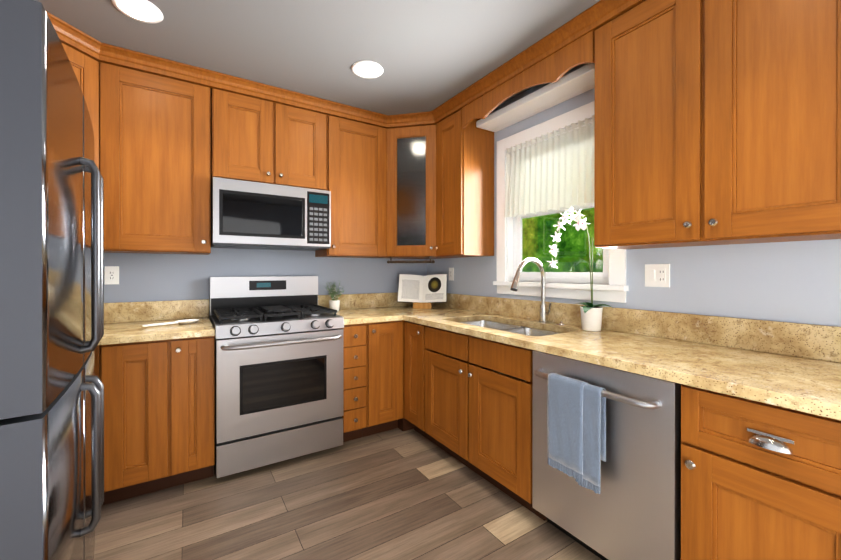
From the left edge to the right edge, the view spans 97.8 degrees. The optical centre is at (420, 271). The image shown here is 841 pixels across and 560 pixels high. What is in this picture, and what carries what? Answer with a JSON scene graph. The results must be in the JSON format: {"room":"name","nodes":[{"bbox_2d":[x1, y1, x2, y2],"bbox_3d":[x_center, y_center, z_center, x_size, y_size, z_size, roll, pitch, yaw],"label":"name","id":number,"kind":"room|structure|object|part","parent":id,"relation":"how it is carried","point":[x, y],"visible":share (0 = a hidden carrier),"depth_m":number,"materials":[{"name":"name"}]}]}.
{"room":"kitchen","nodes":[
{"label":"kitchen","id":0,"kind":"room"},
{"bbox_2d":[104,248,426,317],"bbox_3d":[-1.251,-0.037,2.884,3.260,2.520,0.100,0,0,-32],"label":"wall","id":1,"kind":"structure","parent":0,"point":[154,277],"depth_m":2.73,"materials":[{"name":"grey paint"}]},
{"bbox_2d":[62,43,107,252],"bbox_3d":[-2.087,-0.658,1.924,0.614,1.075,0.617,0,0,-32],"label":"upper cabinet","id":2,"kind":"object","parent":1,"relation":"attached to","point":[85,69],"visible":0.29,"depth_m":2.04,"materials":[{"name":"brown wood"}]},
{"bbox_2d":[104,266,118,283],"bbox_3d":[-1.981,0.024,2.356,0.072,0.116,0.008,0,0,-32],"label":"electrical outlet","id":3,"kind":"object","parent":1,"relation":"attached to","point":[111,274],"visible":1,"depth_m":2.35,"materials":[{"name":"white plastic"}]},
{"bbox_2d":[99,62,210,254],"bbox_3d":[-1.668,-0.659,2.348,0.553,1.075,0.350,0,0,-32],"label":"upper cabinet","id":4,"kind":"object","parent":1,"relation":"attached to","point":[155,151],"visible":1,"depth_m":2.22,"materials":[{"name":"brown wood"}]},
{"bbox_2d":[211,88,326,190],"bbox_3d":[-1.107,-0.904,2.704,0.762,0.585,0.350,0,0,-32],"label":"upper cabinet","id":5,"kind":"object","parent":1,"relation":"attached to","point":[258,140],"visible":0.98,"depth_m":2.55,"materials":[{"name":"brown wood"}]},
{"bbox_2d":[211,177,330,250],"bbox_3d":[-1.092,-0.384,2.682,0.762,0.425,0.405,0,0,-32],"label":"microwave","id":6,"kind":"object","parent":5,"relation":"attached to","point":[250,215],"visible":1,"depth_m":2.49,"materials":[{"name":"grey metal"}]},
{"bbox_2d":[315,115,386,257],"bbox_3d":[-0.569,-0.660,3.046,0.509,1.075,0.350,0,0,-32],"label":"upper cabinet","id":7,"kind":"object","parent":1,"relation":"attached to","point":[357,169],"visible":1,"depth_m":2.92,"materials":[{"name":"brown wood"}]},
{"bbox_2d":[379,124,461,263],"bbox_3d":[-0.031,-0.632,3.221,0.632,1.131,0.632,0,0,-32],"label":"upper cabinet","id":8,"kind":"object","parent":1,"relation":"attached to","point":[411,192],"depth_m":3.02,"materials":[{"name":"brown wood"}]},
{"bbox_3d":[-0.081,-0.094,2.997,0.403,0.056,0.028,0,0,13],"label":"under-cabinet rail","id":9,"kind":"part","parent":8,"relation":"part of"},
{"bbox_2d":[38,0,599,114],"bbox_3d":[0.170,-1.283,0.645,3.260,0.020,5.400,0,0,-32],"label":"ceiling","id":10,"kind":"structure","parent":0,"point":[428,55],"depth_m":2.01,"materials":[{"name":"grey paint"}]},
{"bbox_2d":[111,0,162,22],"bbox_3d":[-1.367,-1.268,1.778,0.200,0.014,0.200,0,0,-32],"label":"recessed light","id":11,"kind":"object","parent":10,"relation":"in","point":[137,10],"visible":1,"depth_m":1.79,"materials":[{"name":"white"}]},
{"bbox_2d":[46,0,645,128],"bbox_3d":[-0.125,-1.233,1.108,2.466,0.078,3.508,0,0,-32],"label":"crown molding","id":12,"kind":"structure","parent":10,"relation":"attached to","point":[597,15],"depth_m":2.26,"materials":[{"name":"brown wood"}]},
{"bbox_2d":[351,60,382,78],"bbox_3d":[-0.334,-1.269,2.315,0.200,0.014,0.200,0,0,-32],"label":"recessed light","id":13,"kind":"object","parent":10,"relation":"in","point":[366,70],"visible":1,"depth_m":2.31,"materials":[{"name":"white"}]},
{"bbox_2d":[94,428,601,559],"bbox_3d":[0.170,1.252,0.650,3.260,0.050,5.400,0,0,-32],"label":"floor","id":14,"kind":"structure","parent":0,"point":[399,494],"depth_m":1.84,"materials":[{"name":"brown wood"}]},
{"bbox_2d":[0,0,103,559],"bbox_3d":[-1.315,0.322,0.949,0.746,1.810,0.950,0,0,-37],"label":"fridge","id":15,"kind":"object","parent":14,"relation":"on","point":[51,336],"visible":1,"depth_m":0.79,"materials":[{"name":"grey metal"}]},
{"bbox_2d":[95,345,102,504],"bbox_3d":[-2.069,0.796,1.941,0.660,0.857,0.613,0,0,-32],"label":"base cabinet","id":16,"kind":"object","parent":14,"relation":"on","point":[97,360],"visible":0.06,"depth_m":1.85,"materials":[{"name":"brown wood"}]},
{"bbox_2d":[100,336,214,504],"bbox_3d":[-1.562,0.796,2.236,0.507,0.857,0.658,0,0,-32],"label":"base cabinet","id":17,"kind":"object","parent":14,"relation":"on","point":[159,414],"visible":0.96,"depth_m":1.98,"materials":[{"name":"brown wood"}]},
{"bbox_2d":[97,299,214,345],"bbox_3d":[-1.844,0.283,2.060,1.169,0.168,0.652,0,0,-32],"label":"countertop","id":18,"kind":"structure","parent":17,"relation":"on","point":[123,321],"depth_m":2.34,"materials":[{"name":"stone"}]},
{"bbox_2d":[142,319,198,326],"bbox_3d":[-1.533,0.318,2.267,0.288,0.020,0.142,0,0,-32],"label":"spoon rest","id":19,"kind":"object","parent":18,"relation":"on","point":[188,321],"visible":1,"depth_m":2.27,"materials":[{"name":"white ceramic"}]},
{"bbox_2d":[210,276,343,477],"bbox_3d":[-0.999,0.631,2.537,0.762,1.185,0.736,0,0,-32],"label":"range","id":20,"kind":"object","parent":14,"relation":"on","point":[278,368],"visible":1,"depth_m":2.31,"materials":[{"name":"grey metal"}]},
{"bbox_2d":[341,323,365,441],"bbox_3d":[-0.622,0.794,2.833,0.187,0.857,0.658,0,0,-32],"label":"drawers","id":21,"kind":"object","parent":14,"relation":"on","point":[354,377],"visible":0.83,"depth_m":2.58,"materials":[{"name":"brown wood"}]},
{"bbox_2d":[362,320,402,436],"bbox_3d":[-0.415,0.794,2.965,0.300,0.857,0.658,0,0,-32],"label":"base cabinet","id":22,"kind":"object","parent":14,"relation":"on","point":[384,376],"depth_m":2.71,"materials":[{"name":"brown wood"}]},
{"bbox_2d":[398,320,413,430],"bbox_3d":[-0.034,0.794,3.233,0.627,0.857,0.613,0,0,-32],"label":"base cabinet","id":23,"kind":"object","parent":14,"relation":"on","point":[404,424],"visible":0.11,"depth_m":2.81,"materials":[{"name":"brown wood"}]},
{"bbox_2d":[318,293,400,324],"bbox_3d":[-0.505,0.282,2.908,0.463,0.168,0.655,0,0,-32],"label":"countertop","id":24,"kind":"structure","parent":23,"relation":"on","point":[369,307],"depth_m":3.16,"materials":[{"name":"stone"}]},
{"bbox_2d":[325,282,343,311],"bbox_3d":[-0.712,0.201,3.021,0.158,0.252,0.159,0,0,-32],"label":"plant","id":25,"kind":"object","parent":24,"relation":"on","point":[334,304],"visible":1,"depth_m":2.99,"materials":[{"name":"green plant"}]},
{"bbox_2d":[404,321,434,443],"bbox_3d":[0.203,0.794,2.831,0.658,0.857,0.283,0,0,-32],"label":"base cabinet","id":26,"kind":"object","parent":14,"relation":"on","point":[414,373],"depth_m":2.67,"materials":[{"name":"brown wood"}]},
{"bbox_2d":[425,326,546,520],"bbox_3d":[0.533,0.795,2.312,0.658,0.857,0.943,0,0,-32],"label":"base cabinet","id":27,"kind":"object","parent":14,"relation":"on","point":[478,415],"visible":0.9,"depth_m":2.05,"materials":[{"name":"brown wood"}]},
{"bbox_2d":[393,292,840,420],"bbox_3d":[0.808,0.284,1.881,0.654,0.168,3.797,0,0,-32],"label":"countertop","id":28,"kind":"structure","parent":27,"relation":"on","point":[793,366],"depth_m":1.52,"materials":[{"name":"stone"}]},
{"bbox_2d":[397,274,446,308],"bbox_3d":[0.020,0.174,3.303,0.440,0.304,0.151,0,0,6],"label":"cookbook stand","id":29,"kind":"object","parent":28,"relation":"on","point":[422,292],"visible":1,"depth_m":3.28,"materials":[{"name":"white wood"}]},
{"bbox_2d":[459,320,559,335],"bbox_3d":[0.530,0.463,2.319,0.450,0.190,0.875,0,0,-32],"label":"undermount sink","id":30,"kind":"object","parent":28,"relation":"in","point":[528,331],"visible":0.04,"depth_m":2.48,"materials":[{"name":"silver metal"}]},
{"bbox_2d":[510,258,551,322],"bbox_3d":[0.698,0.119,2.295,0.324,0.417,0.102,0,0,-32],"label":"faucet","id":31,"kind":"object","parent":28,"relation":"on","point":[543,316],"visible":1,"depth_m":2.35,"materials":[{"name":"silver metal"}]},
{"bbox_2d":[556,321,566,325],"bbox_3d":[0.864,0.316,2.250,0.064,0.024,0.064,0,0,-32],"label":"stopper","id":32,"kind":"object","parent":28,"relation":"on","point":[561,323],"visible":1,"depth_m":2.23,"materials":[{"name":"silver metal"}]},
{"bbox_2d":[548,207,612,330],"bbox_3d":[0.916,-0.023,2.116,0.258,0.702,0.355,0,0,-32],"label":"orchid plant","id":33,"kind":"object","parent":28,"relation":"on","point":[591,316],"visible":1,"depth_m":2.06,"materials":[{"name":"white plant"}]},
{"bbox_2d":[532,350,680,559],"bbox_3d":[0.925,0.799,1.635,0.681,0.853,0.602,0,0,-32],"label":"dishwasher","id":34,"kind":"object","parent":14,"relation":"on","point":[631,510],"visible":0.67,"depth_m":1.38,"materials":[{"name":"grey metal"}]},
{"bbox_2d":[547,373,605,493],"bbox_3d":[0.627,0.642,1.489,0.049,0.408,0.236,0,0,-32],"label":"towel","id":35,"kind":"object","parent":34,"relation":"hanging from","point":[576,427],"visible":1,"depth_m":1.46,"materials":[{"name":"fabric"}]},
{"bbox_2d":[681,384,840,559],"bbox_3d":[1.240,0.798,1.198,0.658,0.857,0.457,0,0,-32],"label":"base cabinet","id":36,"kind":"object","parent":14,"relation":"on","point":[760,481],"visible":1,"depth_m":1.06,"materials":[{"name":"brown wood"}]},
{"bbox_2d":[427,63,840,381],"bbox_3d":[1.504,-0.034,1.494,0.100,2.520,5.200,0,0,-32],"label":"wall","id":37,"kind":"structure","parent":0,"point":[795,281],"depth_m":1.66,"materials":[{"name":"grey paint"}]},
{"bbox_2d":[449,268,453,280],"bbox_3d":[0.278,0.022,3.322,0.008,0.116,0.072,0,0,-32],"label":"outlet","id":38,"kind":"object","parent":37,"relation":"attached to","point":[451,273],"visible":1,"depth_m":3.31,"materials":[{"name":"white plastic"}]},
{"bbox_2d":[435,110,493,256],"bbox_3d":[0.336,-0.660,2.906,0.350,1.075,0.339,0,0,-32],"label":"upper cabinet","id":39,"kind":"object","parent":37,"relation":"attached to","point":[465,192],"visible":0.94,"depth_m":2.79,"materials":[{"name":"brown wood"}]},
{"bbox_2d":[462,30,594,129],"bbox_3d":[0.585,-1.117,2.253,0.019,0.158,1.024,0,0,-32],"label":"valance board","id":40,"kind":"object","parent":39,"relation":"attached to","point":[556,66],"visible":1,"depth_m":2.10,"materials":[{"name":"brown wood"}]},
{"bbox_2d":[476,63,594,131],"bbox_3d":[0.767,-1.136,2.369,0.196,0.120,1.004,0,0,-32],"label":"light fixture","id":41,"kind":"object","parent":37,"relation":"attached to","point":[579,81],"visible":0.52,"depth_m":2.31,"materials":[{"name":"white"}]},
{"bbox_2d":[493,101,628,302],"bbox_3d":[0.884,-0.414,2.427,0.145,1.165,1.000,0,0,-32],"label":"window","id":42,"kind":"structure","parent":37,"relation":"in","point":[616,288],"depth_m":2.45,"materials":[{"name":"white wood"}]},
{"bbox_2d":[504,115,594,217],"bbox_3d":[0.845,-0.653,2.401,0.054,0.516,0.776,0,0,-32],"label":"curtain valance","id":43,"kind":"object","parent":42,"relation":"attached to","point":[554,171],"visible":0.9,"depth_m":2.39,"materials":[{"name":"white fabric"}]},
{"bbox_2d":[645,264,669,286],"bbox_3d":[1.201,0.020,1.865,0.011,0.116,0.116,0,0,-32],"label":"electrical outlet","id":44,"kind":"object","parent":37,"relation":"attached to","point":[657,275],"visible":1,"depth_m":1.86,"materials":[{"name":"white plastic"}]},
{"bbox_2d":[594,0,840,248],"bbox_3d":[1.223,-0.657,1.510,0.350,1.075,0.912,0,0,-32],"label":"upper cabinet","id":45,"kind":"object","parent":37,"relation":"attached to","point":[717,122],"visible":1,"depth_m":1.39,"materials":[{"name":"brown wood"}]},
{"label":"outside","id":46,"kind":"structure","parent":0,"visible":0},
{"bbox_2d":[522,208,602,271],"bbox_3d":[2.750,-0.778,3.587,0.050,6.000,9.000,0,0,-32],"label":"trees","id":47,"kind":"object","parent":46,"point":[533,224],"depth_m":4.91,"materials":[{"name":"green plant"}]}
]}

